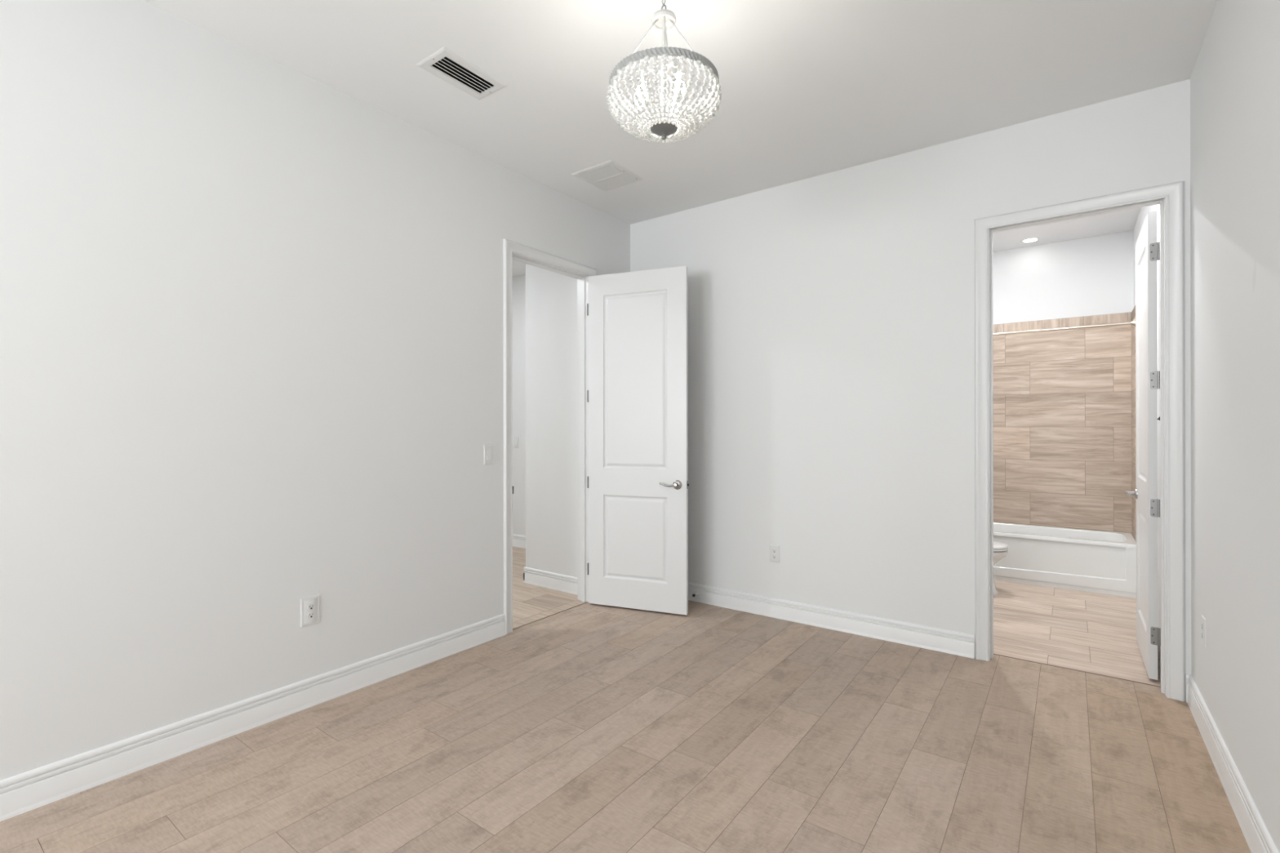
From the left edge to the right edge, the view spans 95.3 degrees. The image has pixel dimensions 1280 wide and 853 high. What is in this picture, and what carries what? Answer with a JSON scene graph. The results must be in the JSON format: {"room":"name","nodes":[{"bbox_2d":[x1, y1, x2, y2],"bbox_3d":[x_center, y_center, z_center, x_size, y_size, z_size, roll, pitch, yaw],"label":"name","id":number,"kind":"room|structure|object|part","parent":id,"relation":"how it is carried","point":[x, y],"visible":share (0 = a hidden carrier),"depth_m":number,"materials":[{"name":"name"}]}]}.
{"room":"empty bedroom","nodes":[
{"label":"empty bedroom","id":0,"kind":"room"},
{"bbox_2d":[0,0,630,780],"bbox_3d":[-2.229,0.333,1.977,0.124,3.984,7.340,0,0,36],"label":"wall","id":1,"kind":"structure","parent":0,"point":[251,308],"depth_m":2.47,"materials":[{"name":"white paint"}]},
{"bbox_2d":[0,613,505,822],"bbox_3d":[-2.208,1.259,1.884,0.018,0.132,7.216,0,0,36],"label":"baseboard","id":2,"kind":"structure","parent":1,"relation":"attached to","point":[20,793],"depth_m":2.45,"materials":[{"name":"white wood"}]},
{"bbox_2d":[300,594,319,627],"bbox_3d":[-1.561,0.874,2.768,0.012,0.134,0.086,0,0,36],"label":"wall outlet","id":3,"kind":"object","parent":1,"relation":"attached to","point":[309,606],"visible":1,"depth_m":2.76,"materials":[{"name":"white plastic"}]},
{"bbox_2d":[307,612,315,618],"bbox_3d":[-1.559,0.894,2.766,0.006,0.025,0.033,0,0,36],"label":"receptacle","id":4,"kind":"object","parent":3,"relation":"attached to","point":[310,615],"depth_m":2.76,"materials":[{"name":"grey plastic"}]},
{"bbox_2d":[307,604,315,609],"bbox_3d":[-1.559,0.855,2.766,0.006,0.025,0.033,0,0,36],"label":"receptacle","id":5,"kind":"object","parent":3,"relation":"attached to","point":[310,606],"depth_m":2.76,"materials":[{"name":"grey plastic"}]},
{"bbox_2d":[484,444,493,464],"bbox_3d":[-0.937,0.174,3.617,0.012,0.120,0.066,0,0,36],"label":"light switch","id":6,"kind":"object","parent":1,"relation":"attached to","point":[488,449],"visible":1,"depth_m":3.61,"materials":[{"name":"white plastic"}]},
{"bbox_2d":[502,238,596,634],"bbox_3d":[-0.646,0.064,4.113,0.141,2.521,0.900,0,0,36],"label":"door frame","id":7,"kind":"structure","parent":1,"relation":"attached to","point":[513,251],"depth_m":4.15,"materials":[{"name":"white wood"}]},
{"bbox_2d":[586,266,688,614],"bbox_3d":[-0.025,0.097,4.209,0.784,2.424,0.147,0,0,22],"label":"door","id":8,"kind":"structure","parent":1,"relation":"in","point":[637,484],"depth_m":4.18,"materials":[{"name":"white wood"}]},
{"bbox_3d":[0.212,0.407,4.067,0.151,0.067,0.056,0,0,22],"label":"handle","id":9,"kind":"part","parent":8,"relation":"part of","materials":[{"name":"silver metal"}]},
{"bbox_2d":[511,275,525,536],"bbox_3d":[-1.365,-0.165,6.518,2.473,2.984,0.100,0,0,36],"label":"wall","id":10,"kind":"structure","parent":0,"point":[518,282],"depth_m":6.42,"materials":[{"name":"white paint"}]},
{"bbox_2d":[512,533,525,548],"bbox_3d":[-1.397,1.261,6.470,2.473,0.132,0.018,0,0,36],"label":"baseboard","id":11,"kind":"structure","parent":10,"relation":"attached to","point":[518,540],"depth_m":6.42,"materials":[{"name":"white wood"}]},
{"bbox_2d":[525,263,577,577],"bbox_3d":[-0.406,-0.167,5.148,0.697,2.984,0.970,0,0,36],"label":"wall","id":12,"kind":"structure","parent":0,"point":[551,297],"depth_m":4.79,"materials":[{"name":"white paint"}]},
{"bbox_2d":[523,566,577,595],"bbox_3d":[-0.416,1.259,5.145,0.714,0.132,0.988,0,0,36],"label":"baseboard","id":13,"kind":"structure","parent":12,"relation":"attached to","point":[563,583],"depth_m":4.77,"materials":[{"name":"white wood"}]},
{"bbox_2d":[0,546,1251,852],"bbox_3d":[-1.396,1.350,2.934,6.668,0.051,9.870,0,0,36],"label":"floor","id":14,"kind":"structure","parent":0,"point":[587,727],"depth_m":2.34,"materials":[{"name":"brown wood"}]},
{"bbox_2d":[512,601,587,629],"bbox_3d":[-0.621,1.325,4.095,0.008,0.003,0.756,0,0,36],"label":"threshold strip","id":15,"kind":"object","parent":14,"relation":"on","point":[587,602],"visible":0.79,"depth_m":4.08,"materials":[{"name":"brown"}]},
{"bbox_2d":[993,541,1008,595],"bbox_3d":[2.587,0.953,4.764,0.709,0.735,0.420,0,0,36],"label":"toilet","id":16,"kind":"object","parent":14,"relation":"on","point":[1000,549],"visible":0.17,"depth_m":4.52,"materials":[{"name":"white ceramic"}]},
{"bbox_3d":[2.657,0.958,4.713,0.537,0.016,0.372,0,0,36],"label":"seat","id":17,"kind":"part","parent":16,"relation":"part of","materials":[{"name":"white ceramic"}]},
{"bbox_3d":[2.656,0.936,4.713,0.537,0.021,0.372,0,0,36],"label":"lid","id":18,"kind":"part","parent":16,"relation":"part of","materials":[{"name":"white ceramic"}]},
{"bbox_2d":[993,522,1136,598],"bbox_3d":[3.390,1.114,5.160,1.508,0.411,0.606,0,0,36],"label":"bathtub","id":19,"kind":"object","parent":14,"relation":"on","point":[1100,562],"visible":0.57,"depth_m":4.77,"materials":[{"name":"white ceramic"}]},
{"bbox_2d":[993,522,1136,548],"bbox_3d":[3.390,1.081,5.160,1.508,0.345,0.606,0,0,36],"label":"bathtub rim","id":20,"kind":"object","parent":19,"relation":"in","point":[1015,535],"depth_m":4.95,"materials":[{"name":"white ceramic"}]},
{"bbox_2d":[993,653,1160,687],"bbox_3d":[2.345,1.320,3.171,0.739,0.003,0.007,0,0,36],"label":"threshold strip","id":21,"kind":"object","parent":14,"relation":"on","point":[993,654],"visible":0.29,"depth_m":3.14,"materials":[{"name":"brown"}]},
{"bbox_2d":[142,0,1217,277],"bbox_3d":[-1.398,-1.720,2.920,6.892,0.120,10.094,0,0,36],"label":"ceiling","id":22,"kind":"structure","parent":0,"point":[809,88],"depth_m":2.72,"materials":[{"name":"white paint"}]},
{"bbox_2d":[415,46,507,99],"bbox_3d":[-0.837,-1.690,2.759,0.215,0.070,0.356,0,0,36],"label":"ceiling vent","id":23,"kind":"object","parent":22,"relation":"in","point":[444,64],"visible":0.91,"depth_m":2.77,"materials":[{"name":"white metal"}]},
{"bbox_2d":[570,160,644,191],"bbox_3d":[-0.213,-1.664,3.879,0.342,0.022,0.349,0,0,36],"label":"ceiling vent","id":24,"kind":"object","parent":22,"relation":"in","point":[607,175],"visible":1,"depth_m":3.86,"materials":[{"name":"white metal"}]},
{"bbox_3d":[-0.210,-1.657,3.881,0.251,0.006,0.276,0,0,36],"label":"louver panel","id":25,"kind":"part","parent":24,"relation":"part of","materials":[{"name":"white metal"}]},
{"bbox_3d":[-0.108,-1.655,3.806,0.007,0.004,0.292,0,0,36],"label":"hinge rail","id":26,"kind":"part","parent":24,"relation":"part of","materials":[{"name":"white metal"}]},
{"bbox_2d":[606,0,722,142],"bbox_3d":[0.089,-1.365,2.173,0.428,0.595,0.428,0,0,-2],"label":"chandelier","id":27,"kind":"object","parent":22,"relation":"hanging from","point":[664,20],"visible":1,"depth_m":2.08,"materials":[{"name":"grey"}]},
{"bbox_3d":[0.004,-1.230,2.169,0.051,0.080,0.051,0,0,36],"label":"bulb","id":28,"kind":"part","parent":27,"relation":"part of","materials":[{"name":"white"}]},
{"bbox_3d":[-0.017,-1.396,2.171,0.173,0.239,0.006,0,0,-1],"label":"arm","id":29,"kind":"part","parent":27,"relation":"part of","materials":[{"name":"grey metal"}]},
{"bbox_2d":[639,68,661,84],"bbox_3d":[0.037,-1.299,2.171,0.090,0.062,0.023,0,0,-3],"label":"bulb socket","id":30,"kind":"object","parent":27,"relation":"attached to","point":[641,72],"depth_m":2.16,"materials":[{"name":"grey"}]},
{"bbox_3d":[0.087,-1.396,2.280,0.006,0.239,0.173,0,0,-1],"label":"arm","id":31,"kind":"part","parent":27,"relation":"part of","materials":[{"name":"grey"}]},
{"bbox_3d":[0.089,-1.211,2.173,0.012,0.194,0.012,0,0,36],"label":"rod","id":32,"kind":"part","parent":27,"relation":"part of","materials":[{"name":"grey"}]},
{"bbox_3d":[0.089,-1.423,2.173,0.094,0.234,0.094,0,0,36],"label":"crown","id":33,"kind":"part","parent":27,"relation":"part of","materials":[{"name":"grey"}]},
{"bbox_3d":[0.089,-1.104,2.173,0.101,0.020,0.101,0,0,36],"label":"plate","id":34,"kind":"part","parent":27,"relation":"part of","materials":[{"name":"grey metal"}]},
{"bbox_3d":[0.091,-1.396,2.067,0.006,0.239,0.173,0,0,-1],"label":"arm","id":35,"kind":"part","parent":27,"relation":"part of","materials":[{"name":"grey metal"}]},
{"bbox_3d":[0.127,-1.230,2.249,0.051,0.080,0.051,0,0,36],"label":"bulb","id":36,"kind":"part","parent":27,"relation":"part of","materials":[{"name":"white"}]},
{"bbox_2d":[666,58,680,73],"bbox_3d":[0.117,-1.300,2.130,0.023,0.062,0.090,0,0,-33],"label":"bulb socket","id":37,"kind":"object","parent":27,"relation":"attached to","point":[677,68],"depth_m":2.10,"materials":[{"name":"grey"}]},
{"bbox_3d":[0.135,-1.230,2.102,0.051,0.080,0.051,0,0,36],"label":"bulb","id":38,"kind":"part","parent":27,"relation":"part of","materials":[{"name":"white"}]},
{"bbox_3d":[0.195,-1.396,2.175,0.173,0.239,0.006,0,0,-1],"label":"arm","id":39,"kind":"part","parent":27,"relation":"part of","materials":[{"name":"grey metal"}]},
{"bbox_2d":[1019,237,1040,243],"bbox_3d":[3.490,-1.663,5.219,0.156,0.004,0.156,0,0,36],"label":"recessed light","id":40,"kind":"object","parent":22,"relation":"in","point":[1032,239],"visible":1,"depth_m":5.21,"materials":[{"name":"white plastic"}]},
{"bbox_2d":[630,79,1191,674],"bbox_3d":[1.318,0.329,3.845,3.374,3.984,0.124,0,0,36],"label":"wall","id":41,"kind":"structure","parent":0,"point":[831,316],"depth_m":3.69,"materials":[{"name":"white paint"}]},
{"bbox_2d":[769,544,779,562],"bbox_3d":[0.933,0.882,4.047,0.072,0.116,0.008,0,0,36],"label":"wall outlet","id":42,"kind":"object","parent":41,"relation":"attached to","point":[774,549],"visible":1,"depth_m":4.04,"materials":[{"name":"white plastic"}]},
{"bbox_2d":[688,582,1190,702],"bbox_3d":[1.277,1.256,3.788,3.374,0.132,0.018,0,0,36],"label":"baseboard","id":43,"kind":"structure","parent":41,"relation":"attached to","point":[950,642],"depth_m":3.76,"materials":[{"name":"white wood"}]},
{"bbox_2d":[974,180,1185,701],"bbox_3d":[2.298,0.069,3.113,0.881,2.500,0.141,0,0,36],"label":"door frame","id":44,"kind":"structure","parent":41,"relation":"attached to","point":[1171,197],"depth_m":2.89,"materials":[{"name":"white wood"}]},
{"bbox_2d":[992,230,1133,324],"bbox_3d":[3.603,-0.172,5.451,1.540,2.984,0.088,0,0,36],"label":"wall","id":45,"kind":"structure","parent":0,"point":[1092,276],"depth_m":5.24,"materials":[{"name":"white paint"}]},
{"bbox_2d":[992,311,1132,534],"bbox_3d":[3.568,-0.025,5.415,1.525,1.890,0.013,0,0,36],"label":"tiled wall","id":46,"kind":"structure","parent":45,"relation":"attached to","point":[1062,399],"depth_m":5.23,"materials":[{"name":"beige tile"}]},
{"bbox_2d":[992,312,1131,333],"bbox_3d":[3.563,-0.927,5.411,1.522,0.084,0.001,0,0,36],"label":"trim","id":47,"kind":"structure","parent":46,"relation":"attached to","point":[1116,317],"depth_m":5.24,"materials":[{"name":"beige tile"}]},
{"bbox_2d":[1133,0,1279,852],"bbox_3d":[1.355,-0.173,0.971,0.152,2.984,9.970,0,0,36],"label":"wall","id":48,"kind":"structure","parent":0,"point":[1235,77],"depth_m":2.01,"materials":[{"name":"paint"}]},
{"bbox_2d":[1131,305,1136,541],"bbox_3d":[4.003,-0.027,4.708,0.016,1.890,0.610,0,0,36],"label":"tiled wall","id":49,"kind":"structure","parent":48,"relation":"attached to","point":[1133,313],"depth_m":4.81,"materials":[{"name":"beige tile"}]},
{"bbox_2d":[1124,210,1160,679],"bbox_3d":[2.862,0.097,3.303,0.147,2.420,0.729,0,0,36],"label":"door","id":50,"kind":"structure","parent":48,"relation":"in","point":[1147,247],"depth_m":3.08,"materials":[{"name":"white wood"}]},
{"bbox_3d":[2.970,0.407,3.526,0.056,0.067,0.151,0,0,36],"label":"handle","id":51,"kind":"part","parent":50,"relation":"part of","materials":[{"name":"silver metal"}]},
{"bbox_2d":[1200,615,1206,647],"bbox_3d":[2.435,0.884,2.523,0.008,0.118,0.074,0,0,36],"label":"wall outlet","id":52,"kind":"object","parent":48,"relation":"attached to","point":[1203,621],"visible":1,"depth_m":2.50,"materials":[{"name":"white plastic"}]},
{"bbox_2d":[1186,674,1279,852],"bbox_3d":[0.494,1.254,-0.106,0.018,0.132,7.216,0,0,36],"label":"baseboard","id":53,"kind":"structure","parent":48,"relation":"attached to","point":[1258,838],"depth_m":2.05,"materials":[{"name":"white wood"}]},
{"bbox_3d":[2.189,-0.171,4.914,0.100,2.984,2.630,0,0,36],"label":"wall","id":54,"kind":"structure","parent":0,"visible":0},
{"bbox_3d":[2.775,-0.024,5.613,0.013,1.890,0.610,0,0,36],"label":"tiled wall","id":55,"kind":"structure","parent":54,"relation":"attached to","visible":0},
{"bbox_2d":[992,318,1135,335],"bbox_3d":[3.251,-0.805,4.976,1.511,0.072,0.072,0,0,36],"label":"shower rod","id":56,"kind":"object","parent":55,"relation":"attached to","point":[1131,322],"visible":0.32,"depth_m":4.78,"materials":[{"name":"silver metal"}]}
]}

